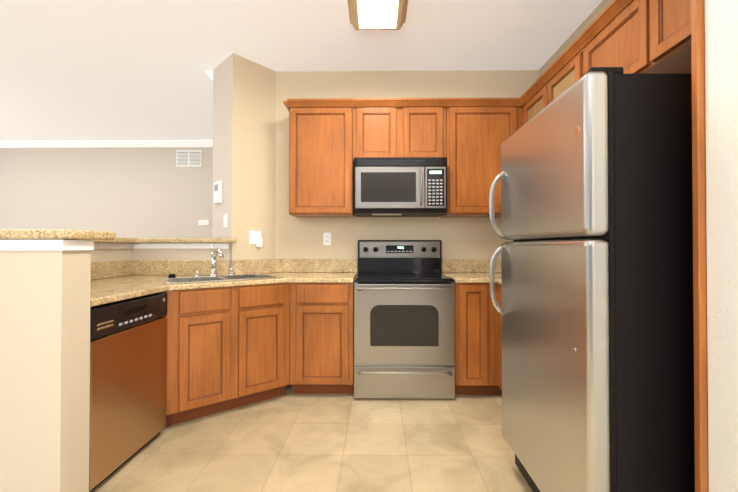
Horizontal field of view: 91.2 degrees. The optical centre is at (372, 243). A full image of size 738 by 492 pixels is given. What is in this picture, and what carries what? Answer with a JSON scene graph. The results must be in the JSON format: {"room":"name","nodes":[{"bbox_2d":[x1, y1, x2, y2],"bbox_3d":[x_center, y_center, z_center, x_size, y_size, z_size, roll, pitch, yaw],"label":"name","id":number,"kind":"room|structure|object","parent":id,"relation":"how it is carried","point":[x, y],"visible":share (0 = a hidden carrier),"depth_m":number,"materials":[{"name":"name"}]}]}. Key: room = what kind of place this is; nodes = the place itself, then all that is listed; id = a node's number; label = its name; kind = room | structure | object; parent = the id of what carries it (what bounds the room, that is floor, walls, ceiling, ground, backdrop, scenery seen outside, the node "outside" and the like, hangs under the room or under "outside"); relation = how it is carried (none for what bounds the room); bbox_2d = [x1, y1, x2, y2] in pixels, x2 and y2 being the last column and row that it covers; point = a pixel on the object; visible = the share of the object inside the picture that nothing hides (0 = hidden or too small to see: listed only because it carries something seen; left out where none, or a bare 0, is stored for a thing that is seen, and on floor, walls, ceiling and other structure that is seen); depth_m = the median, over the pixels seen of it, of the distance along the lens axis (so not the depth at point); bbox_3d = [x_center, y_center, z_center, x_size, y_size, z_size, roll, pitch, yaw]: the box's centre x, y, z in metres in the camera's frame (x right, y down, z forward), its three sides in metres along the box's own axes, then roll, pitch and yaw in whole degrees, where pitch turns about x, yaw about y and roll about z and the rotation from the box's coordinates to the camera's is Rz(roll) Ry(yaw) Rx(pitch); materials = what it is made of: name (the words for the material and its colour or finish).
{"room":"kitchen","nodes":[
{"label":"kitchen","id":0,"kind":"room"},
{"bbox_2d":[0,239,99,491],"bbox_3d":[-1.667,0.576,1.562,0.778,1.183,0.150,0,-1,1],"label":"wall","id":1,"kind":"structure","parent":0,"point":[44,366],"depth_m":1.49,"materials":[{"name":"beige paint"}]},
{"bbox_2d":[0,240,70,250],"bbox_3d":[-1.713,0.007,1.487,0.898,0.045,0.018,0,-1,1],"label":"trim","id":2,"kind":"structure","parent":1,"relation":"attached to","point":[39,245],"depth_m":1.47,"materials":[{"name":"white"}]},
{"bbox_2d":[0,147,212,237],"bbox_3d":[-4.169,-0.195,5.718,6.600,2.800,0.130,0,-1,1],"label":"wall","id":3,"kind":"structure","parent":0,"point":[138,192],"depth_m":5.66,"materials":[{"name":"beige paint"}]},
{"bbox_2d":[0,140,212,147],"bbox_3d":[-4.465,-1.549,5.631,6.010,0.092,0.076,0,-1,1],"label":"crown molding","id":4,"kind":"structure","parent":3,"relation":"attached to","point":[96,143],"depth_m":5.62,"materials":[{"name":"white"}]},
{"bbox_2d":[176,150,201,166],"bbox_3d":[-2.865,-1.325,5.638,0.400,0.260,0.020,0,-1,1],"label":"air vent","id":5,"kind":"object","parent":3,"relation":"in","point":[188,158],"visible":1,"depth_m":5.63,"materials":[{"name":"white plastic"}]},
{"bbox_2d":[198,220,208,225],"bbox_3d":[-2.630,-0.322,5.630,0.165,0.090,0.012,0,-1,1],"label":"light switch","id":6,"kind":"object","parent":3,"relation":"attached to","point":[203,222],"visible":1,"depth_m":5.62,"materials":[{"name":"white plastic"}]},
{"bbox_2d":[100,249,131,261],"bbox_3d":[-2.107,0.583,2.337,0.120,1.183,1.690,0,-1,1],"label":"wall","id":7,"kind":"structure","parent":0,"point":[106,255],"depth_m":2.87,"materials":[{"name":"beige paint"}]},
{"bbox_2d":[71,241,133,250],"bbox_3d":[-2.039,0.015,2.350,0.015,0.045,1.405,0,-1,1],"label":"trim","id":8,"kind":"structure","parent":7,"relation":"attached to","point":[75,245],"depth_m":2.66,"materials":[{"name":"white"}]},
{"bbox_2d":[0,229,235,242],"bbox_3d":[-1.787,-0.030,2.377,1.280,0.040,1.835,0,-1,1],"label":"bar","id":9,"kind":"object","parent":7,"relation":"on","point":[94,236],"visible":0.98,"depth_m":1.59,"materials":[{"name":"stone"}]},
{"bbox_2d":[132,53,275,292],"bbox_3d":[-1.473,-0.217,3.287,1.126,2.800,0.450,0,-1,1],"label":"wall","id":10,"kind":"structure","parent":0,"point":[244,130],"depth_m":3.19,"materials":[{"name":"beige paint"}]},
{"bbox_2d":[134,243,228,248],"bbox_3d":[-1.604,0.022,3.054,0.780,0.045,0.015,0,-1,1],"label":"trim","id":11,"kind":"structure","parent":10,"relation":"attached to","point":[136,245],"depth_m":3.05,"materials":[{"name":"white"}]},
{"bbox_2d":[205,70,212,80],"bbox_3d":[-1.511,-1.559,4.455,0.076,0.092,2.160,0,-1,1],"label":"crown molding","id":12,"kind":"structure","parent":10,"relation":"attached to","point":[209,72],"depth_m":3.38,"materials":[{"name":"white"}]},
{"bbox_2d":[214,181,221,203],"bbox_3d":[-1.384,-0.455,3.232,0.130,0.195,0.032,-1,-1,45],"label":"thermostat","id":13,"kind":"object","parent":10,"relation":"attached to","point":[217,192],"visible":1,"depth_m":3.20,"materials":[{"name":"white plastic"}]},
{"bbox_2d":[224,214,227,227],"bbox_3d":[-1.281,-0.198,3.144,0.072,0.118,0.008,-1,-1,45],"label":"light switch","id":14,"kind":"object","parent":10,"relation":"attached to","point":[225,220],"visible":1,"depth_m":3.13,"materials":[{"name":"white plastic"}]},
{"bbox_2d":[249,231,261,246],"bbox_3d":[-1.036,-0.040,3.219,0.098,0.144,0.092,0,-1,1],"label":"light switch","id":15,"kind":"object","parent":10,"relation":"attached to","point":[255,237],"visible":0.92,"depth_m":3.21,"materials":[{"name":"white plastic"}]},
{"bbox_2d":[0,0,602,140],"bbox_3d":[-2.465,-1.662,1.667,10.100,0.060,8.500,0,-1,1],"label":"ceiling","id":16,"kind":"structure","parent":0,"point":[102,69],"depth_m":3.00,"materials":[{"name":"white paint"}]},
{"bbox_2d":[347,0,407,29],"bbox_3d":[0.029,-1.577,1.953,0.400,0.103,1.330,0,-1,1],"label":"ceiling light fixture","id":17,"kind":"object","parent":16,"relation":"attached to","point":[377,14],"visible":1,"depth_m":2.41,"materials":[{"name":"beige"}]},
{"bbox_2d":[92,385,532,491],"bbox_3d":[-2.465,1.198,1.641,10.100,0.060,8.500,0,-1,1],"label":"floor","id":18,"kind":"structure","parent":0,"point":[288,441],"depth_m":2.05,"materials":[{"name":"tile"}]},
{"bbox_2d":[89,293,166,491],"bbox_3d":[-1.571,0.733,1.939,0.611,0.868,0.596,0,-1,1],"label":"dishwasher","id":19,"kind":"object","parent":18,"relation":"on","point":[128,342],"visible":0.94,"depth_m":1.86,"materials":[{"name":"silver metal"}]},
{"bbox_2d":[161,283,288,425],"bbox_3d":[-0.973,0.738,2.509,0.672,0.876,0.549,0,-1,1],"label":"base cabinet","id":20,"kind":"object","parent":18,"relation":"on","point":[232,347],"depth_m":2.46,"materials":[{"name":"brown wood"}]},
{"bbox_2d":[90,263,169,306],"bbox_3d":[-1.657,0.214,2.199,0.777,0.160,1.110,0,-1,1],"label":"countertop","id":21,"kind":"structure","parent":20,"relation":"on","point":[113,281],"depth_m":2.49,"materials":[{"name":"stone"}]},
{"bbox_2d":[289,282,353,393],"bbox_3d":[-0.387,0.743,3.054,0.482,0.876,0.627,0,-1,1],"label":"base cabinet","id":22,"kind":"object","parent":18,"relation":"on","point":[321,315],"depth_m":2.75,"materials":[{"name":"brown wood"}]},
{"bbox_2d":[91,259,357,290],"bbox_3d":[-1.093,0.220,2.809,1.892,0.160,1.144,0,-1,1],"label":"countertop","id":23,"kind":"structure","parent":22,"relation":"on","point":[291,270],"depth_m":3.04,"materials":[{"name":"stone"}]},
{"bbox_2d":[157,244,282,283],"bbox_3d":[-1.143,0.219,2.735,0.800,0.437,0.501,0,-1,-38],"label":"sink","id":24,"kind":"object","parent":23,"relation":"in","point":[214,276],"visible":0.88,"depth_m":2.81,"materials":[{"name":"silver metal"}]},
{"bbox_2d":[354,240,454,398],"bbox_3d":[0.241,0.574,3.001,0.762,1.214,0.706,0,-1,1],"label":"range","id":25,"kind":"object","parent":18,"relation":"on","point":[404,319],"visible":1,"depth_m":2.71,"materials":[{"name":"silver metal"}]},
{"bbox_2d":[455,283,496,394],"bbox_3d":[0.781,0.742,3.041,0.301,0.876,0.627,0,-1,1],"label":"base cabinet","id":26,"kind":"object","parent":18,"relation":"on","point":[475,313],"depth_m":2.74,"materials":[{"name":"brown wood"}]},
{"bbox_2d":[497,283,501,394],"bbox_3d":[1.239,0.736,2.357,0.590,0.876,0.768,0,-1,1],"label":"base cabinet","id":27,"kind":"object","parent":18,"relation":"on","point":[499,296],"depth_m":2.70,"materials":[{"name":"brown wood"}]},
{"bbox_2d":[442,259,500,283],"bbox_3d":[1.081,0.218,2.668,0.917,0.160,1.377,0,-1,1],"label":"countertop","id":28,"kind":"structure","parent":27,"relation":"on","point":[461,270],"depth_m":3.34,"materials":[{"name":"stone"}]},
{"bbox_2d":[489,67,694,491],"bbox_3d":[1.046,0.311,1.494,0.905,1.712,0.790,0,-1,1],"label":"refrigerator","id":29,"kind":"object","parent":18,"relation":"on","point":[595,177],"visible":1,"depth_m":1.11,"materials":[{"name":"silver metal"}]},
{"bbox_2d":[691,0,708,491],"bbox_3d":[1.204,-0.008,0.993,0.629,2.340,0.020,0,-1,1],"label":"panel","id":30,"kind":"object","parent":18,"relation":"on","point":[699,244],"visible":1,"depth_m":0.99,"materials":[{"name":"brown wood"}]},
{"bbox_2d":[276,70,538,272],"bbox_3d":[0.384,-0.216,3.431,2.584,2.800,0.120,0,-1,1],"label":"wall","id":31,"kind":"structure","parent":0,"point":[458,237],"depth_m":3.38,"materials":[{"name":"beige paint"}]},
{"bbox_2d":[287,104,354,217],"bbox_3d":[-0.438,-0.700,3.213,0.539,0.915,0.337,0,-1,1],"label":"upper cabinet","id":32,"kind":"object","parent":31,"relation":"attached to","point":[330,139],"depth_m":3.06,"materials":[{"name":"brown wood"}]},
{"bbox_2d":[323,233,330,244],"bbox_3d":[-0.425,-0.042,3.375,0.072,0.118,0.008,0,-1,1],"label":"outlet","id":33,"kind":"object","parent":31,"relation":"attached to","point":[326,238],"visible":1,"depth_m":3.37,"materials":[{"name":"white plastic"}]},
{"bbox_2d":[355,104,402,156],"bbox_3d":[0.032,-0.929,3.209,0.395,0.456,0.337,0,-1,1],"label":"upper cabinet","id":34,"kind":"object","parent":31,"relation":"attached to","point":[378,127],"depth_m":3.05,"materials":[{"name":"brown wood"}]},
{"bbox_2d":[354,157,446,216],"bbox_3d":[0.227,-0.472,3.125,0.760,0.453,0.493,0,-1,1],"label":"over-the-range microwave","id":35,"kind":"object","parent":34,"relation":"attached to","point":[400,186],"visible":1,"depth_m":2.92,"materials":[{"name":"silver metal"}]},
{"bbox_2d":[403,104,446,156],"bbox_3d":[0.426,-0.929,3.205,0.394,0.456,0.337,0,-1,1],"label":"upper cabinet","id":36,"kind":"object","parent":31,"relation":"attached to","point":[424,125],"depth_m":3.05,"materials":[{"name":"brown wood"}]},
{"bbox_2d":[440,104,522,216],"bbox_3d":[0.928,-0.700,3.197,0.601,0.915,0.337,0,-1,1],"label":"upper cabinet","id":37,"kind":"object","parent":31,"relation":"attached to","point":[476,133],"depth_m":3.04,"materials":[{"name":"brown wood"}]},
{"bbox_2d":[539,0,625,84],"bbox_3d":[1.578,-0.244,0.358,0.125,2.800,6.000,0,-1,1],"label":"wall","id":38,"kind":"structure","parent":0,"point":[588,20],"depth_m":2.74,"materials":[{"name":"beige paint"}]},
{"bbox_2d":[519,68,554,124],"bbox_3d":[1.398,-0.725,2.794,0.283,0.959,0.497,0,-1,1],"label":"upper cabinet","id":39,"kind":"object","parent":38,"relation":"attached to","point":[530,108],"depth_m":2.83,"materials":[{"name":"brown wood"}]},
{"bbox_2d":[539,48,578,111],"bbox_3d":[1.394,-0.707,2.413,0.283,0.915,0.497,0,-1,1],"label":"upper cabinet","id":40,"kind":"object","parent":38,"relation":"attached to","point":[567,73],"depth_m":2.42,"materials":[{"name":"brown wood"}]},
{"bbox_2d":[579,0,630,78],"bbox_3d":[1.388,-0.984,1.870,0.283,0.370,0.590,0,-1,1],"label":"upper cabinet","id":41,"kind":"object","parent":38,"relation":"attached to","point":[611,47],"depth_m":1.90,"materials":[{"name":"brown wood"}]},
{"bbox_2d":[631,0,691,73],"bbox_3d":[1.382,-0.989,1.354,0.283,0.370,0.682,0,-1,1],"label":"upper cabinet","id":42,"kind":"object","parent":38,"relation":"attached to","point":[660,29],"depth_m":1.60,"materials":[{"name":"brown wood"}]},
{"bbox_2d":[705,0,737,491],"bbox_3d":[1.195,-0.255,-0.828,0.615,2.800,3.620,0,-1,1],"label":"wall","id":43,"kind":"structure","parent":0,"point":[721,65],"depth_m":0.94,"materials":[{"name":"beige paint"}]}
]}

